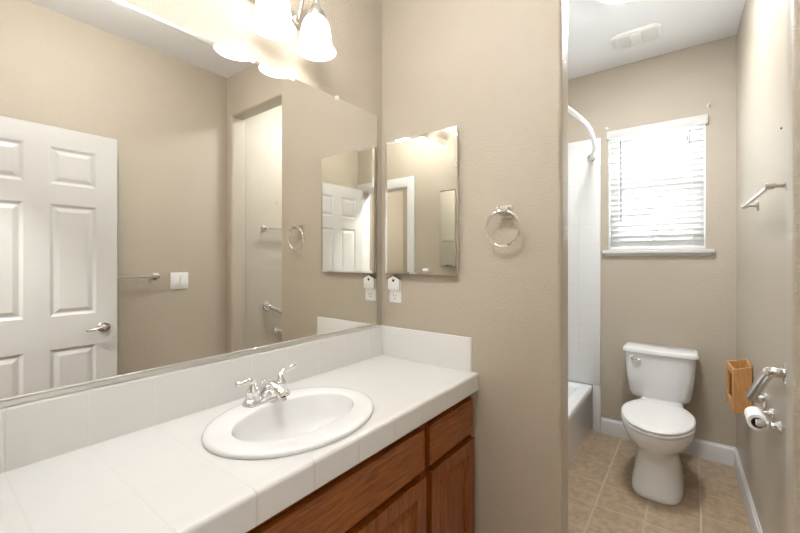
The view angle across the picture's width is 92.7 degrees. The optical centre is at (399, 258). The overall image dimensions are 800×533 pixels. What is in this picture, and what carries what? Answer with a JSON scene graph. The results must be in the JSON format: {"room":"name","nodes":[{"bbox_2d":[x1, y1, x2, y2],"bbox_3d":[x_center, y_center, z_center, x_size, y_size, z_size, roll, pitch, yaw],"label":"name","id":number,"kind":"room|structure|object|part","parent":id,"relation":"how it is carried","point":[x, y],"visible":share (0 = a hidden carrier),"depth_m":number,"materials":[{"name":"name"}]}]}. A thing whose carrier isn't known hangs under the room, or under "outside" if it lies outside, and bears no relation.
{"room":"bathroom","nodes":[
{"label":"bathroom","id":0,"kind":"room"},
{"bbox_2d":[122,0,381,325],"bbox_3d":[-0.637,-0.025,1.389,0.120,2.737,1.631,0,0,37],"label":"wall","id":1,"kind":"structure","parent":0,"point":[354,74],"depth_m":1.70,"materials":[{"name":"beige paint"}]},
{"bbox_2d":[0,0,377,407],"bbox_3d":[-0.558,-0.197,1.383,0.011,1.088,1.454,0,0,37],"label":"vanity mirror","id":2,"kind":"object","parent":1,"relation":"attached to","point":[172,198],"visible":1,"depth_m":1.15,"materials":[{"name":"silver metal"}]},
{"bbox_2d":[0,325,382,473],"bbox_3d":[-0.547,0.424,1.397,0.013,0.152,1.505,0,0,37],"label":"backsplash","id":3,"kind":"structure","parent":1,"relation":"attached to","point":[31,432],"depth_m":1.13,"materials":[{"name":"white tile"}]},
{"bbox_2d":[249,0,335,61],"bbox_3d":[-0.405,-0.941,1.422,0.208,0.273,0.366,0,0,37],"label":"vanity light","id":4,"kind":"object","parent":1,"relation":"attached to","point":[272,19],"visible":1,"depth_m":1.42,"materials":[{"name":"white glass"}]},
{"bbox_3d":[-0.442,-0.870,1.331,0.156,0.129,0.156,0,0,37],"label":"lamp shade","id":5,"kind":"part","parent":4,"relation":"part of","materials":[{"name":"white glass"}]},
{"bbox_3d":[-0.442,-0.877,1.331,0.056,0.086,0.056,0,0,37],"label":"bulb","id":6,"kind":"part","parent":4,"relation":"part of","materials":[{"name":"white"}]},
{"bbox_3d":[-0.481,-0.970,1.480,0.016,0.044,0.366,0,0,37],"label":"wall rail","id":7,"kind":"part","parent":4,"relation":"part of","materials":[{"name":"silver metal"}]},
{"bbox_3d":[-0.413,-0.970,1.548,0.014,0.043,0.044,0,0,37],"label":"arm","id":8,"kind":"part","parent":4,"relation":"part of","materials":[{"name":"silver metal"}]},
{"bbox_3d":[-0.369,-1.015,1.514,0.124,0.125,0.016,0,0,37],"label":"arm","id":9,"kind":"part","parent":4,"relation":"part of","materials":[{"name":"silver metal"}]},
{"bbox_3d":[-0.327,-0.870,1.482,0.156,0.129,0.156,0,0,37],"label":"lamp shade","id":10,"kind":"part","parent":4,"relation":"part of","materials":[{"name":"white glass"}]},
{"bbox_3d":[-0.327,-0.877,1.482,0.056,0.086,0.056,0,0,37],"label":"bulb","id":11,"kind":"part","parent":4,"relation":"part of","materials":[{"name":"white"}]},
{"bbox_2d":[568,138,600,432],"bbox_3d":[0.729,0.205,2.544,0.815,2.275,1.640,0,0,37],"label":"wall surround","id":12,"kind":"object","parent":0,"point":[584,176],"visible":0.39,"depth_m":3.01,"materials":[{"name":"white tile"}]},
{"bbox_2d":[568,106,596,161],"bbox_3d":[1.049,-0.785,2.299,0.174,0.060,1.616,0,0,37],"label":"shower rod","id":13,"kind":"object","parent":12,"relation":"attached to","point":[572,112],"visible":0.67,"depth_m":2.28,"materials":[{"name":"white plastic"}]},
{"bbox_2d":[382,0,799,532],"bbox_3d":[0.550,-0.052,1.578,1.945,2.791,0.112,0,0,37],"label":"wall partition","id":14,"kind":"structure","parent":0,"point":[496,71],"depth_m":1.57,"materials":[{"name":"beige paint"}]},
{"bbox_2d":[389,280,401,302],"bbox_3d":[-0.024,0.166,1.941,0.074,0.116,0.009,0,0,37],"label":"wall outlet","id":15,"kind":"object","parent":14,"relation":"attached to","point":[395,296],"visible":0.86,"depth_m":1.93,"materials":[{"name":"white plastic"}]},
{"bbox_2d":[387,275,400,289],"bbox_3d":[-0.031,0.121,1.932,0.080,0.076,0.017,0,0,37],"label":"night light","id":16,"kind":"object","parent":15,"relation":"attached to","point":[393,281],"visible":1,"depth_m":1.93,"materials":[{"name":"white plastic"}]},
{"bbox_2d":[392,290,397,300],"bbox_3d":[-0.024,0.166,1.941,0.034,0.098,0.008,0,0,37],"label":"socket","id":17,"kind":"object","parent":15,"relation":"attached to","point":[394,292],"depth_m":1.94,"materials":[{"name":"white plastic"}]},
{"bbox_2d":[385,126,458,275],"bbox_3d":[0.098,-0.257,1.835,0.414,0.668,0.029,0,0,37],"label":"medicine cabinet","id":18,"kind":"object","parent":14,"relation":"attached to","point":[422,171],"visible":1,"depth_m":1.81,"materials":[{"name":"silver mirror"}]},
{"bbox_2d":[382,325,471,371],"bbox_3d":[0.114,0.424,1.833,0.506,0.152,0.013,0,0,37],"label":"backsplash","id":19,"kind":"structure","parent":14,"relation":"attached to","point":[438,349],"depth_m":1.81,"materials":[{"name":"white tile"}]},
{"bbox_2d":[485,205,520,246],"bbox_3d":[0.427,-0.133,1.566,0.154,0.174,0.055,0,0,37],"label":"towel ring","id":20,"kind":"object","parent":14,"relation":"attached to","point":[506,211],"visible":1,"depth_m":1.56,"materials":[{"name":"silver metal"}]},
{"bbox_2d":[568,35,735,446],"bbox_3d":[1.627,-0.052,2.984,1.945,2.791,0.150,0,0,37],"label":"wall","id":21,"kind":"structure","parent":0,"point":[689,302],"depth_m":2.66,"materials":[{"name":"beige paint"}]},
{"bbox_2d":[603,124,714,255],"bbox_3d":[1.859,-0.481,2.777,0.661,0.922,0.175,0,0,37],"label":"window","id":22,"kind":"structure","parent":21,"relation":"in","point":[664,252],"depth_m":2.70,"materials":[{"name":"white plastic"}]},
{"bbox_2d":[607,114,707,249],"bbox_3d":[1.836,-0.514,2.753,0.601,0.899,0.082,0,0,37],"label":"window blind","id":23,"kind":"object","parent":22,"relation":"attached to","point":[657,169],"visible":0.99,"depth_m":2.74,"materials":[{"name":"white paint"}]},
{"bbox_3d":[1.845,-0.074,2.768,0.565,0.019,0.048,0,0,37],"label":"rail","id":24,"kind":"part","parent":23,"relation":"part of","materials":[{"name":"white plastic"}]},
{"bbox_3d":[2.004,-0.487,2.612,0.002,0.810,0.002,0,0,37],"label":"ladder cord","id":25,"kind":"part","parent":23,"relation":"part of","materials":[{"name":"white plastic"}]},
{"bbox_3d":[1.842,-0.042,2.756,0.661,0.043,0.120,0,0,37],"label":"sill","id":26,"kind":"part","parent":22,"relation":"part of","materials":[{"name":"white paint"}]},
{"bbox_2d":[601,417,735,465],"bbox_3d":[1.860,1.283,2.702,0.785,0.120,0.014,0,0,37],"label":"baseboard","id":27,"kind":"structure","parent":21,"relation":"attached to","point":[708,450],"depth_m":2.57,"materials":[{"name":"white paint"}]},
{"bbox_2d":[568,0,744,79],"bbox_3d":[1.141,-1.498,2.313,2.200,0.100,1.939,0,0,37],"label":"ceiling","id":28,"kind":"structure","parent":0,"point":[592,24],"depth_m":2.38,"materials":[{"name":"white paint"}]},
{"bbox_2d":[598,0,631,3],"bbox_3d":[1.169,-1.413,1.954,0.310,0.071,0.310,0,0,37],"label":"ceiling light","id":29,"kind":"object","parent":28,"relation":"attached to","point":[602,1],"visible":1,"depth_m":2.07,"materials":[{"name":"white glass"}]},
{"bbox_2d":[611,22,662,50],"bbox_3d":[1.541,-1.436,2.485,0.275,0.024,0.200,0,0,37],"label":"exhaust fan","id":30,"kind":"object","parent":28,"relation":"attached to","point":[651,32],"visible":1,"depth_m":2.46,"materials":[{"name":"white plastic"}]},
{"bbox_2d":[614,35,631,50],"bbox_3d":[1.481,-1.429,2.531,0.085,0.006,0.156,0,0,37],"label":"grille","id":31,"kind":"object","parent":30,"relation":"attached to","point":[622,42],"depth_m":2.52,"materials":[{"name":"white plastic"}]},
{"bbox_2d":[641,26,658,42],"bbox_3d":[1.600,-1.429,2.440,0.085,0.006,0.156,0,0,37],"label":"grille","id":32,"kind":"object","parent":30,"relation":"attached to","point":[649,34],"depth_m":2.43,"materials":[{"name":"white plastic"}]},
{"bbox_2d":[568,430,751,532],"bbox_3d":[0.003,1.393,1.320,2.800,0.100,4.900,0,0,37],"label":"floor","id":33,"kind":"structure","parent":0,"point":[602,498],"depth_m":2.13,"materials":[{"name":"beige tile"}]},
{"bbox_2d":[246,395,473,532],"bbox_3d":[-0.336,0.958,1.235,0.537,0.771,1.505,0,0,37],"label":"vanity cabinet","id":34,"kind":"object","parent":33,"relation":"on","point":[422,481],"visible":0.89,"depth_m":1.27,"materials":[{"name":"brown wood"}]},
{"bbox_2d":[0,325,478,532],"bbox_3d":[-0.333,0.460,1.234,0.551,0.224,1.507,0,0,37],"label":"countertop","id":35,"kind":"structure","parent":34,"relation":"on","point":[129,456],"depth_m":1.00,"materials":[{"name":"white tile"}]},
{"bbox_2d":[235,363,295,407],"bbox_3d":[-0.428,0.434,1.289,0.137,0.102,0.236,0,0,37],"label":"faucet","id":36,"kind":"object","parent":35,"relation":"on","point":[270,390],"visible":1,"depth_m":1.27,"materials":[{"name":"silver metal"}]},
{"bbox_3d":[-0.504,0.406,1.242,0.018,0.027,0.069,0,0,32],"label":"lever","id":37,"kind":"part","parent":36,"relation":"part of","materials":[{"name":"silver metal"}]},
{"bbox_3d":[-0.488,0.438,1.267,0.046,0.070,0.046,0,0,37],"label":"handle","id":38,"kind":"part","parent":36,"relation":"part of","materials":[{"name":"silver metal"}]},
{"bbox_3d":[-0.456,0.473,1.310,0.054,0.022,0.176,0,0,37],"label":"plate","id":39,"kind":"part","parent":36,"relation":"part of","materials":[{"name":"silver metal"}]},
{"bbox_3d":[-0.430,0.445,1.290,0.133,0.063,0.058,0,0,37],"label":"spout","id":40,"kind":"part","parent":36,"relation":"part of","materials":[{"name":"silver metal"}]},
{"bbox_3d":[-0.423,0.438,1.353,0.046,0.070,0.046,0,0,37],"label":"handle","id":41,"kind":"part","parent":36,"relation":"part of","materials":[{"name":"silver metal"}]},
{"bbox_3d":[-0.407,0.401,1.377,0.017,0.036,0.070,0,0,33],"label":"lever","id":42,"kind":"part","parent":36,"relation":"part of","materials":[{"name":"silver metal"}]},
{"bbox_2d":[201,387,373,459],"bbox_3d":[-0.327,0.561,1.198,0.442,0.154,0.542,0,0,37],"label":"sink","id":43,"kind":"object","parent":35,"relation":"in","point":[310,418],"visible":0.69,"depth_m":1.20,"materials":[{"name":"white ceramic"}]},
{"bbox_3d":[-0.140,0.682,1.072,0.028,0.146,0.732,0,0,37],"label":"sink panel","id":44,"kind":"part","parent":34,"relation":"part of","materials":[{"name":"brown wood"}]},
{"bbox_3d":[-0.028,0.995,1.218,0.028,0.440,0.363,0,0,37],"label":"door","id":45,"kind":"part","parent":34,"relation":"part of","materials":[{"name":"brown wood"}]},
{"bbox_3d":[0.207,0.682,1.526,0.028,0.146,0.340,0,0,37],"label":"drawer","id":46,"kind":"part","parent":34,"relation":"part of","materials":[{"name":"brown wood"}]},
{"bbox_3d":[0.208,0.995,1.526,0.028,0.440,0.340,0,0,37],"label":"door","id":47,"kind":"part","parent":34,"relation":"part of","materials":[{"name":"brown wood"}]},
{"bbox_2d":[568,381,591,468],"bbox_3d":[0.713,1.163,2.556,0.746,0.360,1.612,0,0,37],"label":"bathtub","id":48,"kind":"object","parent":33,"relation":"on","point":[579,394],"visible":0.17,"depth_m":2.68,"materials":[{"name":"white ceramic"}]},
{"bbox_2d":[621,342,698,505],"bbox_3d":[1.589,0.978,2.368,0.424,0.730,0.854,0,0,37],"label":"toilet","id":49,"kind":"object","parent":33,"relation":"on","point":[658,423],"visible":1,"depth_m":2.23,"materials":[{"name":"white ceramic"}]},
{"bbox_3d":[1.616,0.681,2.617,0.068,0.032,0.033,0,0,37],"label":"flush lever","id":50,"kind":"part","parent":49,"relation":"part of","materials":[{"name":"silver metal"}]},
{"bbox_3d":[1.509,0.919,2.241,0.364,0.022,0.556,0,0,37],"label":"seat lid","id":51,"kind":"part","parent":49,"relation":"part of","materials":[{"name":"white plastic"}]},
{"bbox_3d":[1.493,0.942,2.220,0.362,0.019,0.500,0,0,37],"label":"seat","id":52,"kind":"part","parent":49,"relation":"part of","materials":[{"name":"white plastic"}]},
{"bbox_3d":[1.537,1.147,2.277,0.360,0.392,0.635,0,0,37],"label":"bowl","id":53,"kind":"part","parent":49,"relation":"part of","materials":[{"name":"white ceramic"}]},
{"bbox_3d":[1.781,0.801,2.619,0.400,0.307,0.205,0,0,37],"label":"tank","id":54,"kind":"part","parent":49,"relation":"part of","materials":[{"name":"white ceramic"}]},
{"bbox_3d":[1.780,0.630,2.618,0.424,0.035,0.225,0,0,37],"label":"tank lid","id":55,"kind":"part","parent":49,"relation":"part of","materials":[{"name":"white ceramic"}]},
{"bbox_2d":[736,0,786,532],"bbox_3d":[1.766,-0.052,1.750,0.222,2.791,1.640,0,0,37],"label":"wall","id":56,"kind":"structure","parent":0,"point":[761,37],"depth_m":1.69,"materials":[{"name":"beige paint"}]},
{"bbox_2d":[726,359,751,413],"bbox_3d":[1.796,0.667,2.025,0.090,0.248,0.200,0,0,37],"label":"wall box","id":57,"kind":"object","parent":56,"relation":"attached to","point":[738,372],"visible":0.95,"depth_m":1.95,"materials":[{"name":"brown wood"}]},
{"bbox_3d":[1.772,0.682,2.043,0.012,0.218,0.177,0,0,32],"label":"frame","id":58,"kind":"part","parent":57,"relation":"part of","materials":[{"name":"brown wood"}]},
{"bbox_3d":[1.853,0.669,2.100,0.090,0.244,0.012,0,0,37],"label":"panel","id":59,"kind":"part","parent":57,"relation":"part of","materials":[{"name":"brown wood"}]},
{"bbox_3d":[1.746,0.669,1.946,0.073,0.244,0.012,0,0,37],"label":"panel","id":60,"kind":"part","parent":57,"relation":"part of","materials":[{"name":"brown wood"}]},
{"bbox_3d":[1.829,0.667,2.000,0.008,0.248,0.176,0,0,37],"label":"panel","id":61,"kind":"part","parent":57,"relation":"part of","materials":[{"name":"brown wood"}]},
{"bbox_2d":[734,448,762,532],"bbox_3d":[1.684,1.283,1.804,0.014,0.120,1.625,0,0,36],"label":"baseboard","id":62,"kind":"structure","parent":56,"relation":"attached to","point":[754,523],"depth_m":2.02,"materials":[{"name":"white paint"}]},
{"bbox_2d":[740,178,786,209],"bbox_3d":[1.480,-0.251,1.565,0.063,0.047,0.673,0,0,36],"label":"towel bar","id":63,"kind":"object","parent":56,"relation":"attached to","point":[767,186],"visible":0.92,"depth_m":1.44,"materials":[{"name":"silver metal"}]},
{"bbox_3d":[1.664,-0.251,1.818,0.064,0.047,0.048,0,0,37],"label":"post","id":64,"kind":"part","parent":63,"relation":"part of","materials":[{"name":"silver metal"}]},
{"bbox_3d":[1.296,-0.251,1.312,0.064,0.047,0.048,0,0,37],"label":"post","id":65,"kind":"part","parent":63,"relation":"part of","materials":[{"name":"silver metal"}]},
{"bbox_2d":[746,362,786,408],"bbox_3d":[1.436,0.505,1.507,0.065,0.295,0.500,0,0,36],"label":"grab bar","id":66,"kind":"object","parent":56,"relation":"attached to","point":[767,374],"visible":0.97,"depth_m":1.42,"materials":[{"name":"silver metal"}]},
{"bbox_2d":[754,407,783,434],"bbox_3d":[1.406,0.614,1.470,0.076,0.052,0.200,0,0,37],"label":"toilet paper holder","id":67,"kind":"object","parent":56,"relation":"attached to","point":[770,412],"visible":0.69,"depth_m":1.41,"materials":[{"name":"silver metal"}]},
{"bbox_2d":[744,406,767,430],"bbox_3d":[1.387,0.623,1.486,0.062,0.062,0.104,0,0,37],"label":"toilet paper roll","id":68,"kind":"object","parent":67,"relation":"on","point":[751,412],"visible":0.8,"depth_m":1.46,"materials":[{"name":"white paper"}]},
{"bbox_3d":[1.449,0.614,1.530,0.073,0.052,0.052,0,0,37],"label":"post","id":69,"kind":"part","parent":67,"relation":"part of","materials":[{"name":"silver metal"}]},
{"bbox_3d":[1.362,0.614,1.411,0.073,0.052,0.052,0,0,37],"label":"post","id":70,"kind":"part","parent":67,"relation":"part of","materials":[{"name":"silver metal"}]}
]}

